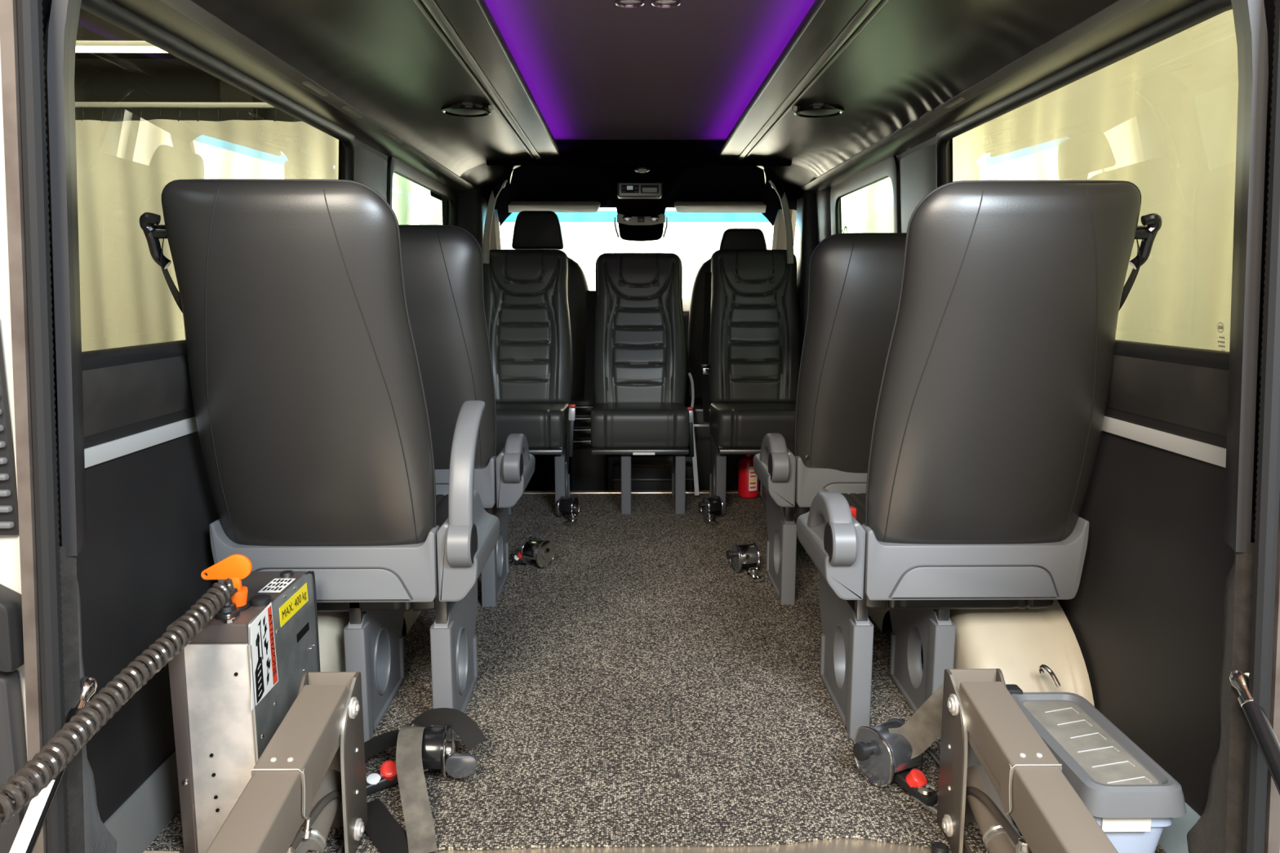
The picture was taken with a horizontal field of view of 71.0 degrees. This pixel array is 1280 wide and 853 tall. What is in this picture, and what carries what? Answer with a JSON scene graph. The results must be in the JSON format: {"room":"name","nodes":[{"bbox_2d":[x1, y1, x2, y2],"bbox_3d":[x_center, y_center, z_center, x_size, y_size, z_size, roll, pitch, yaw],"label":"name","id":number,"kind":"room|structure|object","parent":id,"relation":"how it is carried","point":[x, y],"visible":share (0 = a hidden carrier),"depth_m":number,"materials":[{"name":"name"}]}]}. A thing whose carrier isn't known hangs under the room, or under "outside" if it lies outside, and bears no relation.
{"room":"vehicle interior","nodes":[
{"label":"vehicle interior","id":0,"kind":"room"},
{"bbox_2d":[53,138,389,823],"bbox_3d":[-0.865,-0.179,2.775,0.089,1.370,3.080,0,9,-1],"label":"wall","id":1,"kind":"structure","parent":0,"point":[150,511],"depth_m":1.53,"materials":[{"name":"black plastic"}]},
{"bbox_2d":[0,328,19,535],"bbox_3d":[-0.831,0.001,1.114,0.093,0.280,0.020,0,9,-1],"label":"air vent","id":2,"kind":"object","parent":1,"relation":"attached to","point":[9,515],"visible":0.96,"depth_m":1.12,"materials":[{"name":"black plastic"}]},
{"bbox_2d":[0,583,24,671],"bbox_3d":[-0.839,0.236,1.135,0.108,0.145,0.040,0,9,-1],"label":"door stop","id":3,"kind":"object","parent":1,"relation":"attached to","point":[11,641],"visible":0.74,"depth_m":1.13,"materials":[{"name":"black plastic"}]},
{"bbox_2d":[0,50,27,760],"bbox_3d":[-0.835,0.083,1.134,0.258,1.950,0.021,1,9,5],"label":"trim","id":4,"kind":"structure","parent":1,"relation":"attached to","point":[10,557],"depth_m":1.11,"materials":[{"name":"grey paint"}]},
{"bbox_2d":[0,670,29,852],"bbox_3d":[-0.855,0.683,1.213,0.095,0.740,0.030,0,9,-1],"label":"trim","id":5,"kind":"structure","parent":1,"relation":"attached to","point":[13,753],"depth_m":1.16,"materials":[{"name":"grey plastic"}]},
{"bbox_2d":[0,0,47,852],"bbox_3d":[-0.751,0.086,1.117,0.126,1.950,0.012,0,9,-1],"label":"trim","id":6,"kind":"structure","parent":1,"relation":"attached to","point":[9,49],"depth_m":1.09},
{"bbox_2d":[16,0,69,852],"bbox_3d":[-0.732,0.085,1.123,0.134,1.951,0.025,0,9,-1],"label":"trim","id":7,"kind":"structure","parent":1,"relation":"attached to","point":[29,12],"depth_m":1.09,"materials":[{"name":"black rubber"}]},
{"bbox_2d":[8,676,97,852],"bbox_3d":[-0.752,0.432,1.157,0.045,0.184,0.216,-2,9,-10],"label":"gas strut","id":8,"kind":"object","parent":1,"relation":"attached to","point":[29,830],"visible":0.62,"depth_m":1.11,"materials":[{"name":"silver metal"}]},
{"bbox_2d":[11,786,47,850],"bbox_3d":[-0.748,0.478,1.103,0.012,0.052,0.066,0,9,-3],"label":"print","id":9,"kind":"object","parent":8,"relation":"attached to","point":[29,830],"depth_m":1.10,"materials":[{"name":"white"}]},
{"bbox_2d":[44,0,86,556],"bbox_3d":[-0.728,-0.326,1.181,0.316,0.975,0.181,0,9,-1],"label":"trim","id":10,"kind":"structure","parent":1,"relation":"attached to","point":[61,29],"depth_m":1.13,"materials":[{"name":"grey plastic"}]},
{"bbox_2d":[58,520,117,852],"bbox_3d":[-0.813,0.447,1.304,0.055,0.620,0.234,-5,10,-28],"label":"trim","id":11,"kind":"structure","parent":1,"relation":"attached to","point":[87,833],"depth_m":1.22,"materials":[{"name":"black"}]},
{"bbox_2d":[82,355,193,436],"bbox_3d":[-0.853,-0.251,2.759,0.028,0.107,2.950,0,9,-1],"label":"trim","id":12,"kind":"structure","parent":1,"relation":"attached to","point":[115,397],"depth_m":1.48,"materials":[{"name":"black plastic"}]},
{"bbox_2d":[84,416,197,468],"bbox_3d":[-0.871,-0.165,2.772,0.010,0.029,2.950,0,9,-1],"label":"trim","id":13,"kind":"structure","parent":1,"relation":"attached to","point":[108,451],"depth_m":1.52,"materials":[{"name":"grey"}]},
{"bbox_2d":[103,751,180,852],"bbox_3d":[-0.846,0.565,2.131,0.022,0.095,1.740,0,9,-1],"label":"baseboard","id":14,"kind":"structure","parent":1,"relation":"attached to","point":[135,825],"depth_m":1.52,"materials":[{"name":"grey plastic"}]},
{"bbox_2d":[41,0,355,380],"bbox_3d":[-0.848,-0.450,1.907,0.095,0.569,1.409,0,9,-1],"label":"window","id":15,"kind":"structure","parent":1,"relation":"in","point":[153,109],"depth_m":1.54,"materials":[{"name":"clear glass"}]},
{"bbox_2d":[111,0,472,192],"bbox_3d":[-0.784,-0.847,2.643,0.082,0.014,3.000,0,9,-1],"label":"trim","id":16,"kind":"structure","parent":1,"relation":"attached to","point":[157,12],"depth_m":1.83,"materials":[{"name":"grey plastic"}]},
{"bbox_2d":[160,0,475,190],"bbox_3d":[-0.741,-0.855,2.607,0.027,0.023,2.930,0,9,-1],"label":"trim","id":17,"kind":"structure","parent":1,"relation":"attached to","point":[188,8],"depth_m":1.80,"materials":[{"name":"grey plastic"}]},
{"bbox_2d":[355,146,387,200],"bbox_3d":[-0.832,-0.577,2.793,0.045,0.520,0.365,0,9,-1],"label":"trim","id":18,"kind":"structure","parent":1,"relation":"attached to","point":[371,169],"depth_m":2.72,"materials":[{"name":"grey plastic"}]},
{"bbox_2d":[387,156,457,226],"bbox_3d":[-0.867,-0.703,3.550,0.095,0.569,1.154,0,9,-1],"label":"window","id":19,"kind":"structure","parent":1,"relation":"in","point":[415,197],"depth_m":3.42,"materials":[{"name":"clear glass"}]},
{"bbox_2d":[456,186,487,251],"bbox_3d":[-0.816,-0.386,4.285,0.185,1.520,0.195,0,9,-1],"label":"trim","id":20,"kind":"structure","parent":1,"relation":"attached to","point":[472,207],"depth_m":4.10,"materials":[{"name":"grey plastic"}]},
{"bbox_2d":[191,0,531,177],"bbox_3d":[-0.579,-0.862,2.400,0.309,0.077,2.620,0,9,-1],"label":"left headliner","id":21,"kind":"structure","parent":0,"point":[384,59],"depth_m":2.04,"materials":[{"name":"grey fabric"}]},
{"bbox_2d":[440,102,493,116],"bbox_3d":[-0.503,-0.926,2.619,0.155,0.021,0.148,0,9,-1],"label":"ceiling speaker","id":22,"kind":"object","parent":21,"relation":"attached to","point":[458,108],"visible":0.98,"depth_m":2.59,"materials":[{"name":"black plastic"}]},
{"bbox_2d":[489,208,501,249],"bbox_3d":[-0.856,-0.951,5.157,0.124,0.630,0.815,-1,9,-7],"label":"pillar","id":23,"kind":"structure","parent":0,"point":[495,241],"depth_m":4.92,"materials":[{"name":"grey plastic"}]},
{"bbox_2d":[503,210,768,222],"bbox_3d":[-0.020,-0.945,5.202,1.620,0.545,0.630,0,9,-1],"label":"window","id":24,"kind":"structure","parent":23,"relation":"attached to","point":[600,215],"depth_m":4.89,"materials":[{"name":"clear glass"}]},
{"bbox_2d":[435,0,560,157],"bbox_3d":[-0.346,-0.907,2.371,0.081,0.025,2.570,0,9,-1],"label":"ceiling","id":25,"kind":"structure","parent":0,"point":[473,20],"depth_m":2.13,"materials":[{"name":"grey plastic"}]},
{"bbox_2d":[570,450,689,490],"bbox_3d":[-0.017,0.280,5.082,1.800,0.040,1.840,0,9,-1],"label":"floor","id":26,"kind":"structure","parent":0,"point":[606,455],"depth_m":5.58,"materials":[{"name":"black"}]},
{"bbox_2d":[511,210,589,490],"bbox_3d":[-0.498,-0.380,4.641,0.524,1.399,0.539,0,9,-1],"label":"seat","id":27,"kind":"object","parent":26,"relation":"on","point":[533,229],"visible":0.32,"depth_m":4.36,"materials":[{"name":"grey leather"}]},
{"bbox_2d":[569,397,605,490],"bbox_3d":[-0.252,0.116,4.375,0.165,0.500,0.182,0,9,-1],"label":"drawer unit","id":28,"kind":"object","parent":26,"relation":"on","point":[588,470],"visible":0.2,"depth_m":4.31,"materials":[{"name":"black plastic"}]},
{"bbox_2d":[607,456,693,490],"bbox_3d":[0.346,0.253,4.404,1.010,0.220,0.020,0,9,-1],"label":"panel","id":29,"kind":"object","parent":26,"relation":"on","point":[611,460],"visible":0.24,"depth_m":4.38,"materials":[{"name":"black plastic"}]},
{"bbox_2d":[613,461,693,490],"bbox_3d":[0.062,0.277,4.314,0.380,0.200,0.138,0,9,-1],"label":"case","id":30,"kind":"object","parent":26,"relation":"on","point":[645,475],"visible":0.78,"depth_m":4.25,"materials":[{"name":"black plastic"}]},
{"bbox_2d":[682,297,702,406],"bbox_3d":[-0.020,-0.455,5.292,1.720,0.590,0.795,0,9,-1],"label":"dashboard","id":31,"kind":"object","parent":26,"relation":"on","point":[686,301],"depth_m":4.95,"materials":[{"name":"black plastic"}]},
{"bbox_2d":[693,404,759,490],"bbox_3d":[0.426,0.132,4.381,0.334,0.466,0.230,0,9,-1],"label":"base","id":32,"kind":"object","parent":26,"relation":"on","point":[702,434],"visible":0.3,"depth_m":4.28,"materials":[{"name":"black plastic"}]},
{"bbox_2d":[688,228,767,404],"bbox_3d":[0.499,-0.341,4.659,0.524,1.317,0.539,0,9,-1],"label":"seat","id":33,"kind":"object","parent":26,"relation":"on","point":[731,238],"visible":0.26,"depth_m":4.38,"materials":[{"name":"grey leather"}]},
{"bbox_2d":[492,164,786,226],"bbox_3d":[-0.010,-1.092,4.259,1.480,0.202,1.200,0,9,-1],"label":"header panel","id":34,"kind":"object","parent":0,"point":[528,183],"visible":0.58,"depth_m":4.37,"materials":[{"name":"black plastic"}]},
{"bbox_2d":[460,162,519,188],"bbox_3d":[-0.654,-1.084,3.918,0.424,0.111,0.590,0,9,-1],"label":"trim","id":35,"kind":"structure","parent":34,"relation":"attached to","point":[482,175],"depth_m":3.83,"materials":[{"name":"grey plastic"}]},
{"bbox_2d":[482,179,507,263],"bbox_3d":[-0.645,-0.918,3.995,0.120,0.380,0.035,0,9,-1],"label":"handle","id":36,"kind":"object","parent":35,"relation":"attached to","point":[488,221],"visible":0.78,"depth_m":3.99,"materials":[{"name":"grey plastic"}]},
{"bbox_2d":[507,200,608,213],"bbox_3d":[-0.436,-1.147,4.665,0.554,0.057,0.179,0,9,-1],"label":"sun visor","id":37,"kind":"object","parent":34,"relation":"attached to","point":[514,206],"visible":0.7,"depth_m":4.61,"materials":[{"name":"grey plastic"}]},
{"bbox_2d":[587,166,697,241],"bbox_3d":[0.009,-1.064,4.329,0.520,0.298,0.780,0,9,-1],"label":"console","id":38,"kind":"object","parent":34,"relation":"attached to","point":[641,201],"visible":0.98,"depth_m":4.31,"materials":[{"name":"black plastic"}]},
{"bbox_2d":[617,222,663,241],"bbox_3d":[0.005,-1.016,4.692,0.239,0.093,0.046,0,9,-1],"label":"mirror","id":39,"kind":"object","parent":38,"relation":"attached to","point":[640,232],"depth_m":4.67,"materials":[{"name":"black mirror"}]},
{"bbox_2d":[617,213,665,225],"bbox_3d":[0.006,-1.076,4.671,0.252,0.058,0.030,0,9,-1],"label":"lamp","id":40,"kind":"object","parent":38,"relation":"on","point":[622,219],"depth_m":4.65,"materials":[{"name":"grey plastic"}]},
{"bbox_2d":[666,201,766,213],"bbox_3d":[0.407,-1.148,4.675,0.554,0.057,0.179,0,9,-1],"label":"sun visor","id":41,"kind":"object","parent":34,"relation":"attached to","point":[680,206],"visible":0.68,"depth_m":4.62,"materials":[{"name":"grey plastic"}]},
{"bbox_2d":[756,163,817,189],"bbox_3d":[0.642,-1.087,3.933,0.424,0.111,0.590,0,9,-1],"label":"trim","id":42,"kind":"structure","parent":34,"relation":"attached to","point":[794,175],"depth_m":3.84,"materials":[{"name":"grey plastic"}]},
{"bbox_2d":[768,179,794,263],"bbox_3d":[0.632,-0.920,4.010,0.120,0.380,0.035,0,9,-1],"label":"handle","id":43,"kind":"object","parent":42,"relation":"attached to","point":[786,213],"visible":0.72,"depth_m":4.01,"materials":[{"name":"grey plastic"}]},
{"bbox_2d":[486,139,791,165],"bbox_3d":[-0.003,-1.137,3.652,1.240,0.144,0.035,0,9,-1],"label":"ceiling panel","id":44,"kind":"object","parent":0,"point":[573,152],"depth_m":3.64,"materials":[{"name":"black plastic"}]},
{"bbox_2d":[413,0,541,159],"bbox_3d":[-0.396,-0.901,2.386,0.020,0.020,2.600,0,9,-1],"label":"trim","id":45,"kind":"structure","parent":44,"relation":"attached to","point":[433,6],"depth_m":2.11,"materials":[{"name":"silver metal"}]},
{"bbox_2d":[737,0,888,159],"bbox_3d":[0.419,-0.902,2.396,0.020,0.020,2.600,0,9,-1],"label":"trim","id":46,"kind":"structure","parent":44,"relation":"attached to","point":[867,7],"depth_m":2.11,"materials":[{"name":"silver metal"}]},
{"bbox_2d":[484,0,814,139],"bbox_3d":[0.012,-0.965,2.366,0.792,0.001,2.570,0,9,-1],"label":"ceiling","id":47,"kind":"structure","parent":0,"point":[593,69],"depth_m":2.35,"materials":[{"name":"grey fabric"}]},
{"bbox_2d":[145,493,1165,852],"bbox_3d":[0.009,0.520,2.797,1.740,0.020,2.690,0,9,-1],"label":"floor","id":48,"kind":"structure","parent":0,"point":[635,687],"depth_m":2.01,"materials":[{"name":"carpet"}]},
{"bbox_2d":[166,569,320,852],"bbox_3d":[-0.681,0.476,1.580,0.132,0.438,0.305,0,9,-1],"label":"control box","id":49,"kind":"object","parent":48,"relation":"on","point":[233,686],"visible":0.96,"depth_m":1.45,"materials":[{"name":"grey metal"}]},
{"bbox_2d":[0,577,237,827],"bbox_3d":[-0.687,0.344,1.198,0.049,0.131,0.524,1,9,5],"label":"coiled cable","id":50,"kind":"object","parent":49,"relation":"attached to","point":[64,738],"visible":1,"depth_m":1.16,"materials":[{"name":"grey rubber"}]},
{"bbox_2d":[200,554,252,610],"bbox_3d":[-0.678,0.254,1.476,0.083,0.091,0.039,0,9,-1],"label":"handle","id":51,"kind":"object","parent":49,"relation":"attached to","point":[237,567],"visible":0.81,"depth_m":1.47,"materials":[{"name":"orange plastic"}]},
{"bbox_2d":[205,671,368,852],"bbox_3d":[-0.514,0.649,1.225,0.116,0.373,0.674,0,9,-1],"label":"lift","id":52,"kind":"object","parent":48,"relation":"on","point":[308,780],"visible":0.99,"depth_m":1.37,"materials":[{"name":"grey metal"}]},
{"bbox_2d":[139,178,499,742],"bbox_3d":[-0.590,0.091,1.873,0.544,1.110,0.638,0,9,-1],"label":"passenger seat","id":53,"kind":"object","parent":48,"relation":"on","point":[310,407],"visible":0.96,"depth_m":1.62,"materials":[{"name":"grey leather"}]},
{"bbox_2d":[316,494,448,612],"bbox_3d":[-0.614,0.270,2.019,0.405,0.162,0.402,0,9,-1],"label":"cushion","id":54,"kind":"object","parent":53,"relation":"on","point":[442,500],"depth_m":1.83,"materials":[{"name":"grey plastic"}]},
{"bbox_2d":[317,609,421,671],"bbox_3d":[-0.742,0.439,2.184,0.220,0.327,0.964,0,9,-1],"label":"wheel arch cover","id":55,"kind":"object","parent":48,"relation":"on","point":[331,624],"visible":0.04,"depth_m":1.87,"materials":[{"name":"beige plastic"}]},
{"bbox_2d":[364,798,408,852],"bbox_3d":[-0.435,0.696,1.539,0.057,0.010,0.201,-7,11,-37],"label":"strap","id":56,"kind":"object","parent":48,"relation":"on","point":[383,829],"visible":0.75,"depth_m":1.54,"materials":[{"name":"black"}]},
{"bbox_2d":[364,707,486,852],"bbox_3d":[-0.456,0.635,1.632,0.313,0.104,0.327,0,9,-1],"label":"reel","id":57,"kind":"object","parent":48,"relation":"on","point":[421,747],"visible":0.91,"depth_m":1.68,"materials":[{"name":"black fabric"}]},
{"bbox_2d":[398,224,535,606],"bbox_3d":[-0.582,-0.025,2.675,0.514,1.096,0.537,0,9,-1],"label":"passenger seat","id":58,"kind":"object","parent":48,"relation":"on","point":[442,265],"visible":0.38,"depth_m":2.41,"materials":[{"name":"grey leather"}]},
{"bbox_2d":[484,441,505,515],"bbox_3d":[-0.621,0.154,2.770,0.405,0.162,0.402,0,9,-1],"label":"cushion","id":59,"kind":"object","parent":58,"relation":"on","point":[500,445],"depth_m":2.74,"materials":[{"name":"grey plastic"}]},
{"bbox_2d":[483,248,573,514],"bbox_3d":[-0.519,-0.220,3.910,0.436,1.105,0.598,0,9,-1],"label":"seat","id":60,"kind":"object","parent":48,"relation":"on","point":[527,312],"visible":0.75,"depth_m":4.03,"materials":[{"name":"grey leather"}]},
{"bbox_2d":[495,403,568,448],"bbox_3d":[-0.518,-0.015,3.866,0.405,0.162,0.402,0,9,-1],"label":"cushion","id":61,"kind":"object","parent":60,"relation":"on","point":[544,425],"depth_m":3.67,"materials":[{"name":"black leather"}]},
{"bbox_2d":[508,536,554,568],"bbox_3d":[-0.375,0.423,3.037,0.148,0.094,0.117,6,11,34],"label":"reel","id":62,"kind":"object","parent":48,"relation":"on","point":[541,552],"visible":0.98,"depth_m":3.01,"materials":[{"name":"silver metal"}]},
{"bbox_2d":[555,496,579,524],"bbox_3d":[-0.296,0.337,3.633,0.096,0.084,0.185,0,9,-1],"label":"reel","id":63,"kind":"object","parent":48,"relation":"on","point":[570,507],"visible":1,"depth_m":3.65,"materials":[{"name":"black"}]},
{"bbox_2d":[591,253,688,514],"bbox_3d":[-0.002,-0.213,3.916,0.436,1.090,0.602,0,9,-1],"label":"seat","id":64,"kind":"object","parent":48,"relation":"on","point":[639,407],"visible":0.96,"depth_m":4.04,"materials":[{"name":"grey leather"}]},
{"bbox_2d":[591,402,688,448],"bbox_3d":[-0.002,-0.015,3.872,0.405,0.162,0.402,0,9,-1],"label":"cushion","id":65,"kind":"object","parent":64,"relation":"on","point":[613,424],"depth_m":3.68,"materials":[{"name":"black leather"}]},
{"bbox_2d":[688,372,709,495],"bbox_3d":[0.258,0.034,3.981,0.094,0.544,0.059,0,9,-1],"label":"belt","id":66,"kind":"object","parent":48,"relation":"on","point":[694,459],"visible":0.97,"depth_m":3.97,"materials":[{"name":"grey fabric"}]},
{"bbox_2d":[697,495,723,524],"bbox_3d":[0.300,0.336,3.639,0.103,0.084,0.167,-3,9,-20],"label":"reel","id":67,"kind":"object","parent":48,"relation":"on","point":[711,506],"visible":1,"depth_m":3.65,"materials":[{"name":"black metal"}]},
{"bbox_2d":[725,542,764,582],"bbox_3d":[0.351,0.439,2.935,0.106,0.094,0.172,-2,9,-15],"label":"reel","id":68,"kind":"object","parent":48,"relation":"on","point":[747,556],"visible":1,"depth_m":2.94,"materials":[{"name":"silver metal"}]},
{"bbox_2d":[737,454,759,498],"bbox_3d":[0.487,0.203,4.021,0.091,0.228,0.096,0,9,-1],"label":"fire extinguisher","id":69,"kind":"object","parent":48,"relation":"on","point":[748,480],"visible":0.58,"depth_m":3.99,"materials":[{"name":"red metal"}]},
{"bbox_2d":[708,249,801,514],"bbox_3d":[0.520,-0.222,3.922,0.436,1.105,0.598,0,9,-1],"label":"seat","id":70,"kind":"object","parent":48,"relation":"on","point":[755,353],"visible":0.91,"depth_m":4.04,"materials":[{"name":"grey leather"}]},
{"bbox_2d":[701,271,711,422],"bbox_3d":[0.286,-0.343,3.882,0.042,0.646,0.151,1,9,4],"label":"belt","id":71,"kind":"object","parent":70,"relation":"attached to","point":[705,366],"visible":1,"depth_m":3.90,"materials":[{"name":"black fabric"}]},
{"bbox_2d":[710,402,795,448],"bbox_3d":[0.521,-0.016,3.878,0.405,0.162,0.402,0,9,-1],"label":"cushion","id":72,"kind":"object","parent":70,"relation":"on","point":[732,424],"depth_m":3.68,"materials":[{"name":"black leather"}]},
{"bbox_2d":[753,232,906,604],"bbox_3d":[0.612,-0.018,2.691,0.514,1.076,0.539,0,9,-1],"label":"passenger seat","id":73,"kind":"object","parent":48,"relation":"on","point":[855,278],"visible":0.58,"depth_m":2.44,"materials":[{"name":"grey leather"}]},
{"bbox_2d":[785,440,809,515],"bbox_3d":[0.649,0.152,2.784,0.405,0.162,0.402,0,9,-1],"label":"cushion","id":74,"kind":"object","parent":73,"relation":"on","point":[798,511],"depth_m":2.64,"materials":[{"name":"grey plastic"}]},
{"bbox_2d":[853,683,943,816],"bbox_3d":[0.503,0.571,1.677,0.204,0.214,0.132,7,11,40],"label":"reel","id":75,"kind":"object","parent":48,"relation":"on","point":[896,747],"visible":0.94,"depth_m":1.67,"materials":[{"name":"grey"}]},
{"bbox_2d":[796,180,1161,738],"bbox_3d":[0.632,0.089,1.886,0.544,1.110,0.638,0,9,-1],"label":"passenger seat","id":76,"kind":"object","parent":48,"relation":"on","point":[990,411],"visible":1,"depth_m":1.64,"materials":[{"name":"grey leather"}]},
{"bbox_2d":[840,493,1053,609],"bbox_3d":[0.654,0.268,2.033,0.405,0.162,0.402,0,9,-1],"label":"cushion","id":77,"kind":"object","parent":76,"relation":"on","point":[856,500],"depth_m":1.85,"materials":[{"name":"grey plastic"}]},
{"bbox_2d":[868,600,1094,706],"bbox_3d":[0.774,0.437,2.201,0.220,0.327,0.964,0,9,-1],"label":"wheel arch cover","id":78,"kind":"object","parent":48,"relation":"on","point":[1016,642],"visible":0.2,"depth_m":1.83,"materials":[{"name":"beige plastic"}]},
{"bbox_2d":[1005,684,1186,852],"bbox_3d":[0.709,0.601,1.450,0.152,0.239,0.336,0,9,-1],"label":"storage box","id":79,"kind":"object","parent":48,"relation":"on","point":[1130,796],"visible":0.78,"depth_m":1.33,"materials":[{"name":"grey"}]},
{"bbox_2d":[772,208,796,249],"bbox_3d":[0.816,-0.954,5.176,0.124,0.630,0.815,1,9,5],"label":"pillar","id":80,"kind":"structure","parent":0,"point":[779,242],"depth_m":4.92,"materials":[{"name":"grey plastic"}]},
{"bbox_2d":[717,0,866,158],"bbox_3d":[0.369,-0.908,2.379,0.081,0.025,2.570,0,9,-1],"label":"ceiling","id":81,"kind":"structure","parent":0,"point":[824,21],"depth_m":2.13,"materials":[{"name":"grey plastic"}]},
{"bbox_2d":[747,0,1116,176],"bbox_3d":[0.602,-0.863,2.414,0.309,0.078,2.620,0,9,-1],"label":"right headliner","id":82,"kind":"structure","parent":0,"point":[913,56],"depth_m":2.03,"materials":[{"name":"grey fabric"}]},
{"bbox_2d":[791,102,844,117],"bbox_3d":[0.520,-0.928,2.631,0.155,0.021,0.148,0,9,-1],"label":"ceiling speaker","id":83,"kind":"object","parent":82,"relation":"attached to","point":[808,109],"visible":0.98,"depth_m":2.60,"materials":[{"name":"black plastic"}]},
{"bbox_2d":[897,136,1261,816],"bbox_3d":[0.881,-0.182,2.795,0.089,1.370,3.080,0,9,-1],"label":"wall","id":84,"kind":"structure","parent":0,"point":[1145,614],"depth_m":1.56,"materials":[{"name":"black plastic"}]},
{"bbox_2d":[178,838,951,852],"bbox_3d":[0.026,0.741,1.389,1.600,0.014,0.400,0,9,-1],"label":"trim","id":85,"kind":"structure","parent":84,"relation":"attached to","point":[837,845],"depth_m":1.52,"materials":[{"name":"beige metal"}]},
{"bbox_2d":[523,490,759,493],"bbox_3d":[-0.006,0.351,4.142,1.720,0.106,0.040,0,9,-1],"label":"trim","id":86,"kind":"structure","parent":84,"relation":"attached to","point":[525,491],"depth_m":4.12,"materials":[{"name":"beige"}]},
{"bbox_2d":[795,191,817,350],"bbox_3d":[0.819,-0.389,4.303,0.145,1.520,0.195,0,9,-1],"label":"trim","id":87,"kind":"structure","parent":84,"relation":"attached to","point":[806,228],"depth_m":4.16,"materials":[{"name":"grey plastic"}]},
{"bbox_2d":[816,187,831,244],"bbox_3d":[0.834,-0.377,4.090,0.082,1.360,0.260,0,9,-1],"label":"trim","id":88,"kind":"structure","parent":84,"relation":"attached to","point":[824,215],"depth_m":3.94,"materials":[{"name":"grey plastic"}]},
{"bbox_2d":[830,155,899,235],"bbox_3d":[0.867,-0.683,3.421,0.095,0.569,0.974,0,9,-1],"label":"window","id":89,"kind":"structure","parent":84,"relation":"in","point":[868,201],"depth_m":3.33,"materials":[{"name":"clear glass"}]},
{"bbox_2d":[899,143,936,232],"bbox_3d":[0.847,-0.571,2.755,0.045,0.520,0.360,0,9,-1],"label":"trim","id":90,"kind":"structure","parent":84,"relation":"attached to","point":[917,170],"depth_m":2.71,"materials":[{"name":"grey plastic"}]},
{"bbox_2d":[800,0,1150,191],"bbox_3d":[0.759,-0.857,2.624,0.027,0.023,2.930,0,9,-1],"label":"trim","id":91,"kind":"structure","parent":84,"relation":"attached to","point":[1118,8],"depth_m":1.84,"materials":[{"name":"grey plastic"}]},
{"bbox_2d":[802,0,1199,193],"bbox_3d":[0.802,-0.850,2.661,0.082,0.014,3.000,0,9,-1],"label":"trim","id":92,"kind":"structure","parent":84,"relation":"attached to","point":[1153,11],"depth_m":1.83,"materials":[{"name":"black plastic"}]},
{"bbox_2d":[936,668,1118,852],"bbox_3d":[0.571,0.648,1.238,0.112,0.373,0.674,0,9,-1],"label":"lift","id":93,"kind":"object","parent":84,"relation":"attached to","point":[996,769],"visible":0.98,"depth_m":1.39,"materials":[{"name":"grey metal"}]},
{"bbox_2d":[935,0,1275,379],"bbox_3d":[0.884,-0.449,1.899,0.095,0.569,1.354,0,9,-1],"label":"window","id":94,"kind":"structure","parent":84,"relation":"in","point":[1154,109],"depth_m":1.54,"materials":[{"name":"clear glass"}]},
{"bbox_2d":[1102,416,1226,467],"bbox_3d":[0.887,-0.168,2.792,0.010,0.029,2.950,0,9,-1],"label":"trim","id":95,"kind":"structure","parent":84,"relation":"attached to","point":[1200,451],"depth_m":1.53,"materials":[{"name":"grey metal"}]},
{"bbox_2d":[1106,355,1228,436],"bbox_3d":[0.870,-0.254,2.779,0.028,0.107,2.950,0,9,-1],"label":"trim","id":96,"kind":"structure","parent":84,"relation":"attached to","point":[1193,397],"depth_m":1.49,"materials":[{"name":"black plastic"}]},
{"bbox_2d":[1157,802,1200,852],"bbox_3d":[0.880,0.562,2.151,0.022,0.095,1.740,0,9,-1],"label":"baseboard","id":97,"kind":"structure","parent":84,"relation":"attached to","point":[1173,838],"depth_m":1.47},
{"bbox_2d":[1186,514,1254,852],"bbox_3d":[0.865,0.444,1.323,0.055,0.620,0.234,4,10,26],"label":"trim","id":98,"kind":"structure","parent":84,"relation":"attached to","point":[1219,829],"depth_m":1.25,"materials":[{"name":"black plastic"}]},
{"bbox_2d":[1223,0,1268,552],"bbox_3d":[0.780,-0.329,1.198,0.316,0.975,0.181,0,9,-1],"label":"trim","id":99,"kind":"structure","parent":84,"relation":"attached to","point":[1249,15],"depth_m":1.14,"materials":[{"name":"grey plastic"}]},
{"bbox_2d":[1241,0,1279,852],"bbox_3d":[0.787,0.082,1.140,0.134,1.951,0.025,0,9,-1],"label":"trim","id":100,"kind":"structure","parent":84,"relation":"attached to","point":[1268,478],"depth_m":1.13,"materials":[{"name":"black rubber"}]},
{"bbox_2d":[1229,669,1279,795],"bbox_3d":[0.800,0.402,1.135,0.040,0.183,0.216,2,9,10],"label":"gas strut","id":101,"kind":"object","parent":100,"relation":"attached to","point":[1268,743],"visible":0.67,"depth_m":1.16,"materials":[{"name":"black metal"}]},
{"bbox_2d":[1264,494,1279,852],"bbox_3d":[0.806,0.083,1.134,0.126,1.950,0.012,0,9,-1],"label":"trim","id":102,"kind":"structure","parent":84,"relation":"attached to","point":[1272,838],"depth_m":1.18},
{"label":"outside","id":103,"kind":"structure","parent":0,"visible":0},
{"bbox_2d":[499,207,796,297],"bbox_3d":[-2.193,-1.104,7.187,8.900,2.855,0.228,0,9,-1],"label":"windshield","id":104,"kind":"object","parent":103,"point":[695,243],"visible":0.02,"depth_m":7.15,"materials":[{"name":"clear glass"}]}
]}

